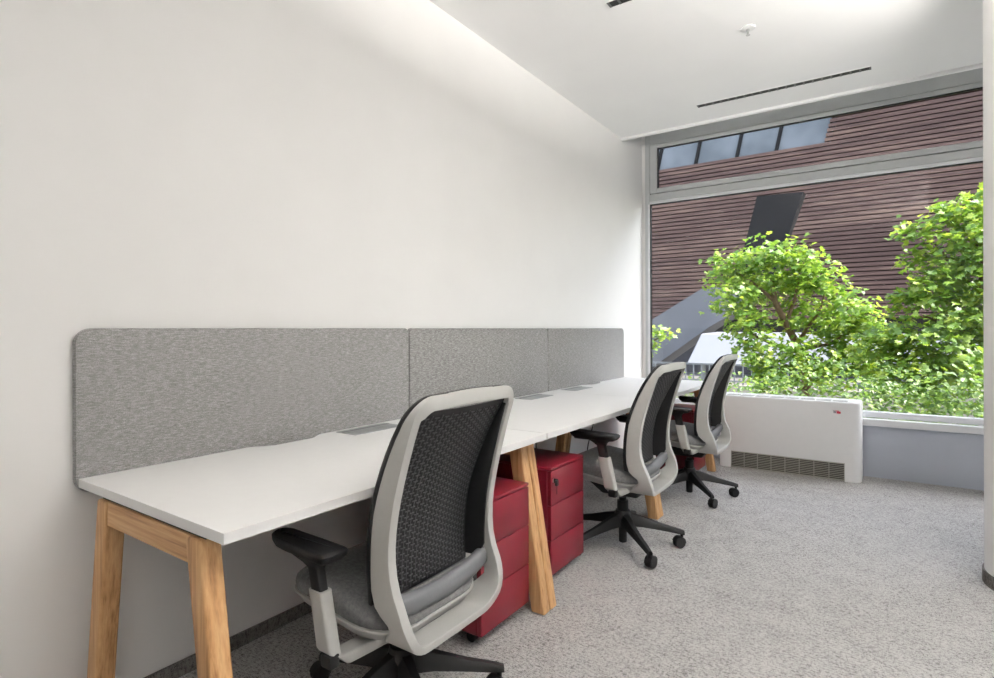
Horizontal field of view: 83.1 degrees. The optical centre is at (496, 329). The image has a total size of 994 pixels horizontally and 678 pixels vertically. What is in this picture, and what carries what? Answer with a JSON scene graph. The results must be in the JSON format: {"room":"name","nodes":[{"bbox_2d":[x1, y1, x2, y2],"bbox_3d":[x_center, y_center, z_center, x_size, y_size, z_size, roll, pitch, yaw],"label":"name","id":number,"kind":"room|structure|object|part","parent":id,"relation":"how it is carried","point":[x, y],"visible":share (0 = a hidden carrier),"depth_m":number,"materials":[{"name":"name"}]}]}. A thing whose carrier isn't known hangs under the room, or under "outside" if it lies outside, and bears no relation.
{"room":"open-plan office","nodes":[
{"label":"open-plan office","id":0,"kind":"room"},
{"bbox_2d":[0,0,642,677],"bbox_3d":[-1.053,-0.457,2.098,0.150,3.520,8.650,0,0,35],"label":"wall","id":1,"kind":"structure","parent":0,"point":[164,163],"depth_m":2.12,"materials":[{"name":"paint"}]},
{"bbox_2d":[144,602,311,677],"bbox_3d":[-1.014,1.157,2.006,0.012,0.052,8.540,0,0,35],"label":"baseboard","id":2,"kind":"structure","parent":1,"relation":"attached to","point":[186,665],"depth_m":2.11,"materials":[{"name":"carpet"}]},
{"bbox_2d":[621,63,982,140],"bbox_3d":[3.443,-1.746,3.544,5.600,0.022,0.034,0,0,35],"label":"trim","id":3,"kind":"structure","parent":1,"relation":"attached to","point":[976,66],"depth_m":4.24,"materials":[{"name":"paint"}]},
{"bbox_2d":[179,458,993,677],"bbox_3d":[1.306,1.236,0.448,5.600,0.120,8.620,0,0,35],"label":"floor","id":4,"kind":"structure","parent":0,"point":[789,576],"depth_m":2.45,"materials":[{"name":"carpet"}]},
{"bbox_2d":[79,419,549,677],"bbox_3d":[-0.505,0.808,1.998,0.802,0.746,1.399,0,0,35],"label":"desk","id":5,"kind":"object","parent":4,"relation":"on","point":[185,509],"visible":0.7,"depth_m":1.57,"materials":[{"name":"white laminate"}]},
{"bbox_3d":[-1.126,0.830,1.609,0.168,0.706,0.052,0,0,35],"label":"leg","id":6,"kind":"part","parent":5,"relation":"part of","materials":[{"name":"brown wood"}]},
{"bbox_3d":[-0.883,0.509,1.440,0.439,0.066,0.044,0,0,35],"label":"cross rail","id":7,"kind":"part","parent":5,"relation":"part of","materials":[{"name":"brown wood"}]},
{"bbox_3d":[-0.877,0.471,1.436,0.550,0.011,0.028,0,0,35],"label":"spacer plate","id":8,"kind":"part","parent":5,"relation":"part of","materials":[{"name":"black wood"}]},
{"bbox_3d":[-0.633,0.829,1.268,0.181,0.706,0.052,0,0,35],"label":"leg","id":9,"kind":"part","parent":5,"relation":"part of","materials":[{"name":"brown wood"}]},
{"bbox_2d":[72,328,408,491],"bbox_3d":[-0.850,0.242,2.232,0.026,0.494,1.404,0,0,35],"label":"screen","id":10,"kind":"object","parent":5,"relation":"attached to","point":[142,397],"visible":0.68,"depth_m":2.01,"materials":[{"name":"grey fabric"}]},
{"bbox_3d":[0.134,0.827,2.375,0.181,0.706,0.050,0,0,35],"label":"leg","id":11,"kind":"part","parent":5,"relation":"part of","materials":[{"name":"brown wood"}]},
{"bbox_2d":[272,385,513,677],"bbox_3d":[-0.322,0.674,1.768,0.664,1.012,0.706,0,0,35],"label":"office chair","id":12,"kind":"object","parent":4,"relation":"on","point":[413,585],"visible":1,"depth_m":1.62,"materials":[{"name":"plastic"}]},
{"bbox_3d":[-0.499,0.661,1.531,0.120,0.092,0.068,0,0,35],"label":"arm post","id":13,"kind":"part","parent":12,"relation":"part of","materials":[{"name":"black plastic"}]},
{"bbox_2d":[296,541,472,630],"bbox_3d":[-0.340,0.776,1.788,0.430,0.101,0.476,0,0,35],"label":"seat cushion","id":14,"kind":"object","parent":12,"relation":"on","point":[426,591],"depth_m":1.65,"materials":[{"name":"fabric"}]},
{"bbox_3d":[-0.138,0.526,1.648,0.191,0.713,0.478,0,0,35],"label":"frame","id":15,"kind":"part","parent":12,"relation":"part of","materials":[{"name":"plastic"}]},
{"bbox_2d":[462,477,528,641],"bbox_3d":[-0.182,0.908,2.339,0.586,0.545,0.335,0,0,35],"label":"drawer pedestal","id":16,"kind":"object","parent":4,"relation":"on","point":[511,497],"visible":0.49,"depth_m":2.21,"materials":[{"name":"metal"}]},
{"bbox_3d":[0.029,0.890,2.192,0.020,0.157,0.333,0,0,35],"label":"drawer","id":17,"kind":"part","parent":16,"relation":"part of","materials":[{"name":"metal"}]},
{"bbox_3d":[0.030,1.050,2.192,0.020,0.157,0.333,0,0,35],"label":"drawer","id":18,"kind":"part","parent":16,"relation":"part of","materials":[{"name":"metal"}]},
{"bbox_3d":[-0.193,0.642,2.346,0.560,0.013,0.335,0,0,35],"label":"panel","id":19,"kind":"part","parent":16,"relation":"part of","materials":[{"name":"metal"}]},
{"bbox_3d":[0.029,0.731,2.192,0.020,0.157,0.333,0,0,35],"label":"drawer","id":20,"kind":"part","parent":16,"relation":"part of","materials":[{"name":"metal"}]},
{"bbox_2d":[496,448,582,574],"bbox_3d":[0.123,0.907,2.849,0.586,0.545,0.335,0,0,35],"label":"drawer pedestal","id":21,"kind":"object","parent":4,"relation":"on","point":[560,474],"visible":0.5,"depth_m":2.68,"materials":[{"name":"metal"}]},
{"bbox_3d":[0.112,0.641,2.856,0.560,0.013,0.335,0,0,35],"label":"panel","id":22,"kind":"part","parent":21,"relation":"part of","materials":[{"name":"metal"}]},
{"bbox_3d":[0.334,0.730,2.703,0.020,0.157,0.333,0,0,35],"label":"drawer","id":23,"kind":"part","parent":21,"relation":"part of","materials":[{"name":"metal"}]},
{"bbox_3d":[0.334,0.889,2.703,0.020,0.157,0.333,0,0,35],"label":"drawer","id":24,"kind":"part","parent":21,"relation":"part of","materials":[{"name":"metal"}]},
{"bbox_3d":[0.335,1.049,2.703,0.020,0.157,0.333,0,0,35],"label":"drawer","id":25,"kind":"part","parent":21,"relation":"part of","materials":[{"name":"metal"}]},
{"bbox_2d":[506,391,659,609],"bbox_3d":[0.294,0.806,3.152,0.802,0.746,1.399,0,0,35],"label":"desk","id":26,"kind":"object","parent":4,"relation":"on","point":[554,414],"visible":0.41,"depth_m":2.91,"materials":[{"name":"laminate"}]},
{"bbox_2d":[408,328,547,410],"bbox_3d":[-0.048,0.240,3.389,0.026,0.494,1.396,0,0,35],"label":"screen","id":27,"kind":"object","parent":26,"relation":"attached to","point":[440,360],"visible":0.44,"depth_m":3.26,"materials":[{"name":"grey fabric"}]},
{"bbox_3d":[0.166,0.826,2.422,0.181,0.706,0.052,0,0,35],"label":"leg","id":28,"kind":"part","parent":26,"relation":"part of","materials":[{"name":"brown wood"}]},
{"bbox_3d":[0.440,0.826,3.870,0.168,0.706,0.050,0,0,35],"label":"leg","id":29,"kind":"part","parent":26,"relation":"part of","materials":[{"name":"brown wood"}]},
{"bbox_3d":[0.933,0.824,3.529,0.181,0.706,0.050,0,0,35],"label":"leg","id":30,"kind":"part","parent":26,"relation":"part of","materials":[{"name":"brown wood"}]},
{"bbox_2d":[570,362,685,568],"bbox_3d":[0.666,0.675,3.085,0.670,1.006,0.705,0,0,35],"label":"office chair","id":31,"kind":"object","parent":4,"relation":"on","point":[633,471],"visible":0.94,"depth_m":2.94,"materials":[{"name":"plastic"}]},
{"bbox_3d":[0.517,0.597,2.821,0.120,0.092,0.068,0,0,35],"label":"arm post","id":32,"kind":"part","parent":31,"relation":"part of","materials":[{"name":"black plastic"}]},
{"bbox_2d":[579,445,659,483],"bbox_3d":[0.646,0.739,3.094,0.430,0.101,0.476,0,0,35],"label":"seat cushion","id":33,"kind":"object","parent":31,"relation":"on","point":[625,473],"depth_m":2.94,"materials":[{"name":"fabric"}]},
{"bbox_3d":[0.848,0.509,2.954,0.191,0.672,0.478,0,0,35],"label":"frame","id":34,"kind":"part","parent":31,"relation":"part of","materials":[{"name":"plastic"}]},
{"bbox_2d":[552,377,715,516],"bbox_3d":[1.094,0.804,4.306,0.802,0.746,1.399,0,0,35],"label":"desk","id":35,"kind":"object","parent":4,"relation":"on","point":[624,386],"visible":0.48,"depth_m":4.19,"materials":[{"name":"laminate"}]},
{"bbox_3d":[0.473,0.826,3.917,0.168,0.706,0.052,0,0,35],"label":"leg","id":36,"kind":"part","parent":35,"relation":"part of","materials":[{"name":"brown wood"}]},
{"bbox_2d":[547,328,623,390],"bbox_3d":[0.751,0.238,4.543,0.026,0.494,1.396,0,0,35],"label":"screen","id":37,"kind":"object","parent":35,"relation":"attached to","point":[576,356],"visible":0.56,"depth_m":4.42,"materials":[{"name":"grey fabric"}]},
{"bbox_3d":[0.966,0.824,3.576,0.181,0.706,0.052,0,0,35],"label":"leg","id":38,"kind":"part","parent":35,"relation":"part of","materials":[{"name":"brown wood"}]},
{"bbox_3d":[1.732,0.822,4.683,0.181,0.706,0.050,0,0,35],"label":"leg","id":39,"kind":"part","parent":35,"relation":"part of","materials":[{"name":"brown wood"}]},
{"bbox_2d":[626,403,704,469],"bbox_3d":[1.409,0.903,4.649,0.586,0.545,0.335,0,0,35],"label":"drawer pedestal","id":40,"kind":"object","parent":4,"relation":"on","point":[699,463],"visible":0.08,"depth_m":4.42,"materials":[{"name":"metal"}]},
{"bbox_3d":[1.397,0.638,4.657,0.560,0.013,0.335,0,0,35],"label":"panel","id":41,"kind":"part","parent":40,"relation":"part of","materials":[{"name":"metal"}]},
{"bbox_3d":[1.621,1.046,4.503,0.020,0.157,0.333,0,0,35],"label":"drawer","id":42,"kind":"part","parent":40,"relation":"part of","materials":[{"name":"metal"}]},
{"bbox_2d":[670,354,739,508],"bbox_3d":[1.352,0.673,4.008,0.679,1.006,0.706,0,0,35],"label":"office chair","id":43,"kind":"object","parent":4,"relation":"on","point":[698,439],"visible":0.9,"depth_m":3.84,"materials":[{"name":"plastic"}]},
{"bbox_3d":[1.199,0.596,3.747,0.120,0.092,0.068,0,0,35],"label":"arm post","id":44,"kind":"part","parent":43,"relation":"part of","materials":[{"name":"black plastic"}]},
{"bbox_2d":[670,420,717,445],"bbox_3d":[1.328,0.737,4.020,0.430,0.101,0.476,0,0,35],"label":"seat cushion","id":45,"kind":"object","parent":43,"relation":"on","point":[696,437],"depth_m":3.82,"materials":[{"name":"fabric"}]},
{"bbox_3d":[1.530,0.507,3.880,0.191,0.672,0.478,0,0,35],"label":"frame","id":46,"kind":"part","parent":43,"relation":"part of","materials":[{"name":"plastic"}]},
{"bbox_2d":[720,392,862,482],"bbox_3d":[2.411,0.866,4.648,1.035,0.616,0.259,0,0,35],"label":"radiator","id":47,"kind":"object","parent":4,"relation":"on","point":[818,437],"visible":0.93,"depth_m":4.51,"materials":[{"name":"white metal"}]},
{"bbox_2d":[731,450,844,480],"bbox_3d":[2.341,1.101,4.556,0.829,0.137,0.016,0,0,35],"label":"grille","id":48,"kind":"object","parent":47,"relation":"attached to","point":[810,466],"depth_m":4.54,"materials":[{"name":"grey metal"}]},
{"bbox_3d":[2.366,0.559,4.614,0.878,0.004,0.066,0,0,35],"label":"louvre blade","id":49,"kind":"part","parent":47,"relation":"part of","materials":[{"name":"white metal"}]},
{"bbox_2d":[642,137,645,377],"bbox_3d":[1.473,-0.612,5.587,0.030,2.765,0.055,0,0,35],"label":"pier","id":50,"kind":"object","parent":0,"point":[643,138],"visible":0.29,"depth_m":5.57,"materials":[{"name":"paint"}]},
{"bbox_2d":[430,0,982,137],"bbox_3d":[1.084,-1.999,0.273,5.750,0.500,8.089,0,0,35],"label":"ceiling","id":51,"kind":"structure","parent":0,"point":[635,67],"depth_m":3.45,"materials":[{"name":"paint"}]},
{"bbox_2d":[606,0,631,7],"bbox_3d":[1.066,-1.747,2.696,1.134,0.006,0.056,0,0,35],"label":"ceiling vent","id":52,"kind":"object","parent":51,"relation":"in","point":[613,3],"visible":1,"depth_m":2.99,"materials":[{"name":"black metal"}]},
{"bbox_2d":[740,24,755,35],"bbox_3d":[1.456,-1.728,3.252,0.086,0.045,0.086,0,0,35],"label":"sprinkler","id":53,"kind":"object","parent":51,"relation":"attached to","point":[747,28],"visible":1,"depth_m":3.24,"materials":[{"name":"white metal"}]},
{"bbox_3d":[1.456,-1.746,3.252,0.086,0.011,0.086,0,0,35],"label":"plate","id":54,"kind":"part","parent":53,"relation":"part of","materials":[{"name":"white metal"}]},
{"bbox_2d":[697,66,870,107],"bbox_3d":[2.040,-1.750,4.075,1.134,0.006,0.056,0,0,35],"label":"ceiling vent","id":55,"kind":"object","parent":51,"relation":"in","point":[869,67],"visible":1,"depth_m":4.04,"materials":[{"name":"black metal"}]},
{"bbox_2d":[711,417,983,490],"bbox_3d":[3.827,0.999,4.087,5.600,0.582,0.425,0,0,35],"label":"wall","id":56,"kind":"structure","parent":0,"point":[951,459],"depth_m":4.26,"materials":[{"name":"grey paint"}]},
{"bbox_2d":[645,68,983,425],"bbox_3d":[2.572,-0.638,4.824,2.645,2.698,0.072,0,0,35],"label":"window","id":57,"kind":"structure","parent":56,"relation":"attached to","point":[967,153],"depth_m":4.72,"materials":[{"name":"grey metal"}]},
{"bbox_2d":[983,0,993,576],"bbox_3d":[2.473,-0.317,2.479,0.486,2.871,0.486,0,0,35],"label":"column","id":58,"kind":"structure","parent":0,"point":[988,5],"depth_m":2.55,"materials":[{"name":"paint"}]},
{"bbox_2d":[982,563,993,590],"bbox_3d":[2.476,1.144,2.479,0.500,0.058,0.500,0,0,35],"label":"baseboard","id":59,"kind":"structure","parent":58,"relation":"attached to","point":[987,578],"depth_m":2.56,"materials":[{"name":"carpet"}]},
{"label":"outside","id":60,"kind":"structure","parent":0,"visible":0},
{"bbox_2d":[665,371,983,425],"bbox_3d":[10.767,1.727,15.506,32.000,0.250,26.250,0,0,35],"label":"ground","id":61,"kind":"structure","parent":60,"point":[696,375],"depth_m":18.00,"materials":[{"name":"concrete"}]},
{"bbox_2d":[652,325,680,356],"bbox_3d":[3.044,0.660,11.358,1.436,2.023,0.877,0,0,35],"label":"maple tree","id":62,"kind":"object","parent":61,"relation":"on","point":[660,335],"visible":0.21,"depth_m":11.06,"materials":[{"name":"green plant"}]},
{"bbox_2d":[652,192,805,369],"bbox_3d":[5.642,-0.865,16.284,5.900,5.260,1.300,0,0,35],"label":"pylon","id":63,"kind":"object","parent":61,"relation":"on","point":[778,213],"visible":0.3,"depth_m":15.38,"materials":[{"name":"grey concrete"}]},
{"bbox_3d":[5.152,0.291,16.626,4.700,2.950,1.300,0,0,35],"label":"leg","id":64,"kind":"part","parent":63,"relation":"part of","materials":[{"name":"grey concrete"}]},
{"bbox_3d":[7.131,-2.119,14.794,1.750,2.760,0.450,0,0,35],"label":"leg","id":65,"kind":"part","parent":63,"relation":"part of","materials":[{"name":"grey metal"}]},
{"bbox_2d":[676,368,798,403],"bbox_3d":[2.867,1.038,6.988,1.839,1.178,0.998,0,0,35],"label":"shrub","id":66,"kind":"object","parent":61,"relation":"on","point":[747,387],"visible":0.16,"depth_m":6.74,"materials":[{"name":"green plant"}]},
{"bbox_2d":[698,231,893,398],"bbox_3d":[4.368,0.069,8.399,1.763,3.200,2.665,0,0,-37],"label":"maple tree","id":67,"kind":"object","parent":61,"relation":"on","point":[750,288],"visible":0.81,"depth_m":8.33,"materials":[{"name":"green plant"}]},
{"bbox_2d":[652,361,981,417],"bbox_3d":[5.491,1.170,11.405,10.000,0.890,0.200,0,0,35],"label":"fence","id":68,"kind":"object","parent":61,"relation":"on","point":[655,362],"visible":0.08,"depth_m":11.05,"materials":[{"name":"grey metal"}]},
{"bbox_3d":[5.490,0.945,11.405,10.000,0.440,0.040,0,0,35],"label":"railing","id":69,"kind":"part","parent":68,"relation":"part of","materials":[{"name":"grey metal"}]},
{"bbox_2d":[652,89,982,383],"bbox_3d":[11.458,-3.550,20.036,32.000,10.600,6.000,0,0,35],"label":"office building","id":70,"kind":"structure","parent":61,"relation":"on","point":[851,220],"depth_m":17.25,"materials":[{"name":"brown wood"}]},
{"bbox_2d":[761,352,903,418],"bbox_3d":[3.452,0.930,5.745,1.366,1.392,0.875,0,0,35],"label":"shrub","id":71,"kind":"object","parent":61,"relation":"on","point":[843,373],"visible":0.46,"depth_m":5.74,"materials":[{"name":"green plant"}]},
{"bbox_2d":[688,332,981,386],"bbox_3d":[8.514,0.833,12.237,7.975,1.549,2.188,0,0,35],"label":"awning","id":72,"kind":"object","parent":61,"relation":"on","point":[708,348],"visible":0.09,"depth_m":13.44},
{"bbox_3d":[5.060,1.212,13.698,0.080,0.810,0.080,0,0,35],"label":"post","id":73,"kind":"part","parent":72,"relation":"part of","materials":[{"name":"grey metal"}]},
{"bbox_2d":[839,352,940,421],"bbox_3d":[4.223,0.933,6.041,0.944,1.381,0.870,0,0,35],"label":"shrub","id":74,"kind":"object","parent":61,"relation":"on","point":[884,386],"visible":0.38,"depth_m":5.97,"materials":[{"name":"green plant"}]},
{"bbox_2d":[835,182,983,416],"bbox_3d":[5.285,-0.024,6.369,2.254,3.379,1.430,0,0,35],"label":"maple tree","id":75,"kind":"object","parent":61,"relation":"on","point":[964,329],"visible":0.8,"depth_m":6.37,"materials":[{"name":"green plant"}]},
{"bbox_2d":[886,364,983,425],"bbox_3d":[4.311,0.968,5.182,1.176,1.312,0.991,0,0,35],"label":"shrub","id":76,"kind":"object","parent":61,"relation":"on","point":[948,405],"visible":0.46,"depth_m":5.16,"materials":[{"name":"green plant"}]}
]}

